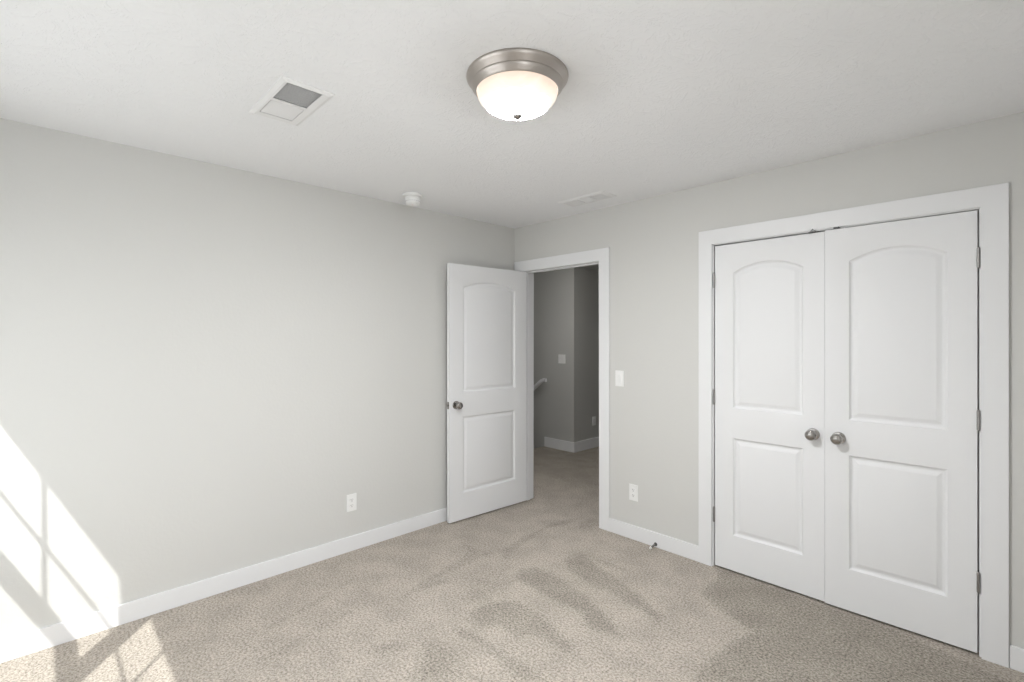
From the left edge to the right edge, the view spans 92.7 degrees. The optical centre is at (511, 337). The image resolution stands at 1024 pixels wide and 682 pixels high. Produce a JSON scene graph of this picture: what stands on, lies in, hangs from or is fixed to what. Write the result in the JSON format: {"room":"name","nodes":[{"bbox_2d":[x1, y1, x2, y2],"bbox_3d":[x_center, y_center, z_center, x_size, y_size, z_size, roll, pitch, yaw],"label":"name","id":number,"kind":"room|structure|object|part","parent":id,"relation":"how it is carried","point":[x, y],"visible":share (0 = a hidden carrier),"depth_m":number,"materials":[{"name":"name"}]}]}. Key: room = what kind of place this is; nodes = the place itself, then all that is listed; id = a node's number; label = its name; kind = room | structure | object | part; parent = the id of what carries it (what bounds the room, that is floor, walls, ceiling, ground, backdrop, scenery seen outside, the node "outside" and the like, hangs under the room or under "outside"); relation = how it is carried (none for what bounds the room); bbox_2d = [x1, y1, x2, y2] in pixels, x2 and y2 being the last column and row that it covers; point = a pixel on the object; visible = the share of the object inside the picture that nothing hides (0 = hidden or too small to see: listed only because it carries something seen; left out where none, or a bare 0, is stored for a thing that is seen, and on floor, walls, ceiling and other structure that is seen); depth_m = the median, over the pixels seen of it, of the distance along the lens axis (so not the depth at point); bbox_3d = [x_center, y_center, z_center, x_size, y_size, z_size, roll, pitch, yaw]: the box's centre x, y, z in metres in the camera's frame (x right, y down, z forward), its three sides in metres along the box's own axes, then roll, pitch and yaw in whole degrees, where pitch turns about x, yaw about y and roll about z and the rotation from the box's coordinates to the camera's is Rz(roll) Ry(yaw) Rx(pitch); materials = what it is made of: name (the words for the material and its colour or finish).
{"room":"empty bedroom","nodes":[
{"label":"empty bedroom","id":0,"kind":"room"},
{"bbox_2d":[0,118,514,639],"bbox_3d":[-1.312,0.197,3.205,3.850,2.560,0.100,0,0,-44],"label":"wall","id":1,"kind":"structure","parent":0,"point":[201,363],"depth_m":2.71,"materials":[{"name":"white paint"}]},
{"bbox_2d":[0,508,446,663],"bbox_3d":[-1.287,1.407,3.150,3.650,0.101,0.014,0,0,-44],"label":"baseboard","id":2,"kind":"structure","parent":1,"relation":"attached to","point":[33,641],"depth_m":2.69,"materials":[{"name":"white paint"}]},
{"bbox_2d":[346,493,356,511],"bbox_3d":[-1.095,1.129,3.338,0.071,0.116,0.009,0,0,-44],"label":"wall outlet","id":3,"kind":"object","parent":1,"relation":"attached to","point":[351,499],"visible":1,"depth_m":3.33,"materials":[{"name":"white plastic"}]},
{"bbox_2d":[0,0,1023,228],"bbox_3d":[0.006,-1.033,1.836,3.850,0.100,3.700,0,0,-44],"label":"ceiling","id":4,"kind":"structure","parent":0,"point":[658,97],"depth_m":1.90,"materials":[{"name":"white paint"}]},
{"bbox_2d":[249,76,334,125],"bbox_3d":[-0.930,-0.979,2.053,0.205,0.009,0.404,0,0,-44],"label":"ceiling vent","id":5,"kind":"object","parent":4,"relation":"in","point":[287,98],"visible":1,"depth_m":2.03,"materials":[{"name":"white metal"}]},
{"bbox_2d":[403,192,422,206],"bbox_3d":[-0.685,-0.945,3.376,0.138,0.076,0.138,0,0,-44],"label":"smoke detector","id":6,"kind":"object","parent":4,"relation":"attached to","point":[412,199],"visible":1,"depth_m":3.33,"materials":[{"name":"white plastic"}]},
{"bbox_2d":[466,48,568,119],"bbox_3d":[0.020,-0.904,1.849,0.385,0.157,0.385,0,0,-44],"label":"ceiling light","id":7,"kind":"object","parent":4,"relation":"attached to","point":[509,83],"visible":1,"depth_m":1.74,"materials":[{"name":"white glass"}]},
{"bbox_3d":[0.020,-0.887,1.849,0.306,0.081,0.306,0,0,-44],"label":"lamp shade","id":8,"kind":"part","parent":7,"relation":"part of","materials":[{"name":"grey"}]},
{"bbox_2d":[558,191,615,206],"bbox_3d":[0.532,-0.979,3.478,0.170,0.009,0.390,0,0,-44],"label":"ceiling vent","id":9,"kind":"object","parent":4,"relation":"in","point":[601,195],"visible":1,"depth_m":3.45,"materials":[{"name":"white metal"}]},
{"bbox_2d":[0,446,1023,681],"bbox_3d":[0.826,1.467,3.501,7.320,0.020,4.920,0,0,-44],"label":"floor","id":10,"kind":"structure","parent":0,"point":[532,590],"depth_m":2.46,"materials":[{"name":"beige carpet"}]},
{"bbox_2d":[534,267,598,447],"bbox_3d":[0.556,1.234,7.738,1.830,4.245,2.560,0,0,-44],"label":"wall","id":11,"kind":"structure","parent":0,"point":[566,301],"depth_m":6.39,"materials":[{"name":"grey paint"}]},
{"bbox_2d":[534,378,546,389],"bbox_3d":[-0.134,1.165,7.065,0.097,1.258,1.729,0,0,-44],"label":"handrail","id":12,"kind":"object","parent":11,"relation":"attached to","point":[540,381],"visible":0.14,"depth_m":6.48,"materials":[{"name":"white paint"}]},
{"bbox_2d":[558,354,564,363],"bbox_3d":[0.643,0.281,6.320,0.012,0.116,0.117,0,0,-44],"label":"light switch","id":13,"kind":"object","parent":11,"relation":"attached to","point":[561,358],"visible":1,"depth_m":6.32,"materials":[{"name":"white plastic"}]},
{"bbox_2d":[544,437,598,452],"bbox_3d":[1.272,1.393,6.985,1.844,0.128,0.509,0,0,-44],"label":"baseboard","id":14,"kind":"structure","parent":11,"relation":"attached to","point":[582,445],"depth_m":6.34,"materials":[{"name":"white paint"}]},
{"bbox_2d":[592,416,595,425],"bbox_3d":[1.087,1.107,6.466,0.071,0.116,0.009,0,0,-44],"label":"wall outlet","id":15,"kind":"object","parent":11,"relation":"attached to","point":[594,417],"visible":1,"depth_m":6.46,"materials":[{"name":"white plastic"}]},
{"bbox_2d":[577,265,598,270],"bbox_3d":[0.809,-0.938,6.358,3.580,0.100,4.900,0,0,-44],"label":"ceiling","id":16,"kind":"structure","parent":0,"point":[592,267],"depth_m":6.22,"materials":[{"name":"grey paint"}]},
{"bbox_2d":[515,112,1023,666],"bbox_3d":[1.315,0.197,3.166,0.120,2.560,3.600,0,0,-44],"label":"wall","id":17,"kind":"structure","parent":0,"point":[653,242],"depth_m":3.24,"materials":[{"name":"white paint"}]},
{"bbox_2d":[447,263,525,522],"bbox_3d":[-0.191,0.434,4.076,0.833,2.022,0.168,0,0,-41],"label":"door","id":18,"kind":"structure","parent":17,"relation":"in","point":[486,307],"depth_m":4.04,"materials":[{"name":"white paint"}]},
{"bbox_3d":[-0.410,0.532,3.802,0.057,0.057,0.045,0,0,-41],"label":"knob","id":19,"kind":"part","parent":18,"relation":"part of","materials":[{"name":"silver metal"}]},
{"bbox_2d":[514,247,609,530],"bbox_3d":[0.428,0.391,4.087,0.152,2.132,1.018,0,0,-44],"label":"trim","id":20,"kind":"structure","parent":17,"relation":"attached to","point":[601,257],"depth_m":3.78,"materials":[{"name":"white paint"}]},
{"bbox_3d":[0.503,0.391,4.106,0.016,2.132,0.942,0,0,-44],"label":"hall casing","id":21,"kind":"part","parent":20,"relation":"part of","materials":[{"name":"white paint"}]},
{"bbox_2d":[615,371,623,386],"bbox_3d":[0.793,0.305,3.612,0.012,0.116,0.071,0,0,-44],"label":"light switch","id":22,"kind":"object","parent":17,"relation":"attached to","point":[619,375],"visible":1,"depth_m":3.61,"materials":[{"name":"white plastic"}]},
{"bbox_2d":[629,484,637,501],"bbox_3d":[0.877,1.121,3.527,0.009,0.116,0.071,0,0,-44],"label":"wall outlet","id":23,"kind":"object","parent":17,"relation":"attached to","point":[633,489],"visible":1,"depth_m":3.52,"materials":[{"name":"white plastic"}]},
{"bbox_2d":[609,518,698,561],"bbox_3d":[0.974,1.407,3.424,0.014,0.101,0.694,0,0,-44],"label":"baseboard","id":24,"kind":"structure","parent":17,"relation":"attached to","point":[667,543],"depth_m":3.39,"materials":[{"name":"white paint"}]},
{"bbox_2d":[713,232,824,601],"bbox_3d":[1.485,0.433,2.883,0.102,2.023,0.614,0,0,-44],"label":"door","id":25,"kind":"structure","parent":17,"relation":"in","point":[769,391],"depth_m":2.88,"materials":[{"name":"white paint"}]},
{"bbox_3d":[1.639,0.537,2.682,0.045,0.057,0.057,0,0,-44],"label":"knob","id":26,"kind":"part","parent":25,"relation":"part of","materials":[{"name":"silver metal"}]},
{"bbox_2d":[699,182,1008,667],"bbox_3d":[1.746,0.388,2.706,0.138,2.139,1.411,0,0,-44],"label":"trim","id":27,"kind":"structure","parent":17,"relation":"attached to","point":[991,202],"depth_m":2.21,"materials":[{"name":"white paint"}]},
{"bbox_2d":[825,210,979,652],"bbox_3d":[1.909,0.432,2.434,0.612,2.026,0.102,0,0,45],"label":"door","id":28,"kind":"structure","parent":17,"relation":"in","point":[902,413],"depth_m":2.42,"materials":[{"name":"white paint"}]},
{"bbox_3d":[1.717,0.539,2.585,0.057,0.057,0.045,0,0,45],"label":"knob","id":29,"kind":"part","parent":28,"relation":"part of","materials":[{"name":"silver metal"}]},
{"bbox_2d":[1010,645,1023,672],"bbox_3d":[2.354,1.407,1.989,0.014,0.101,0.462,0,0,-44],"label":"baseboard","id":30,"kind":"structure","parent":17,"relation":"attached to","point":[1016,653],"depth_m":2.14,"materials":[{"name":"white paint"}]}
]}

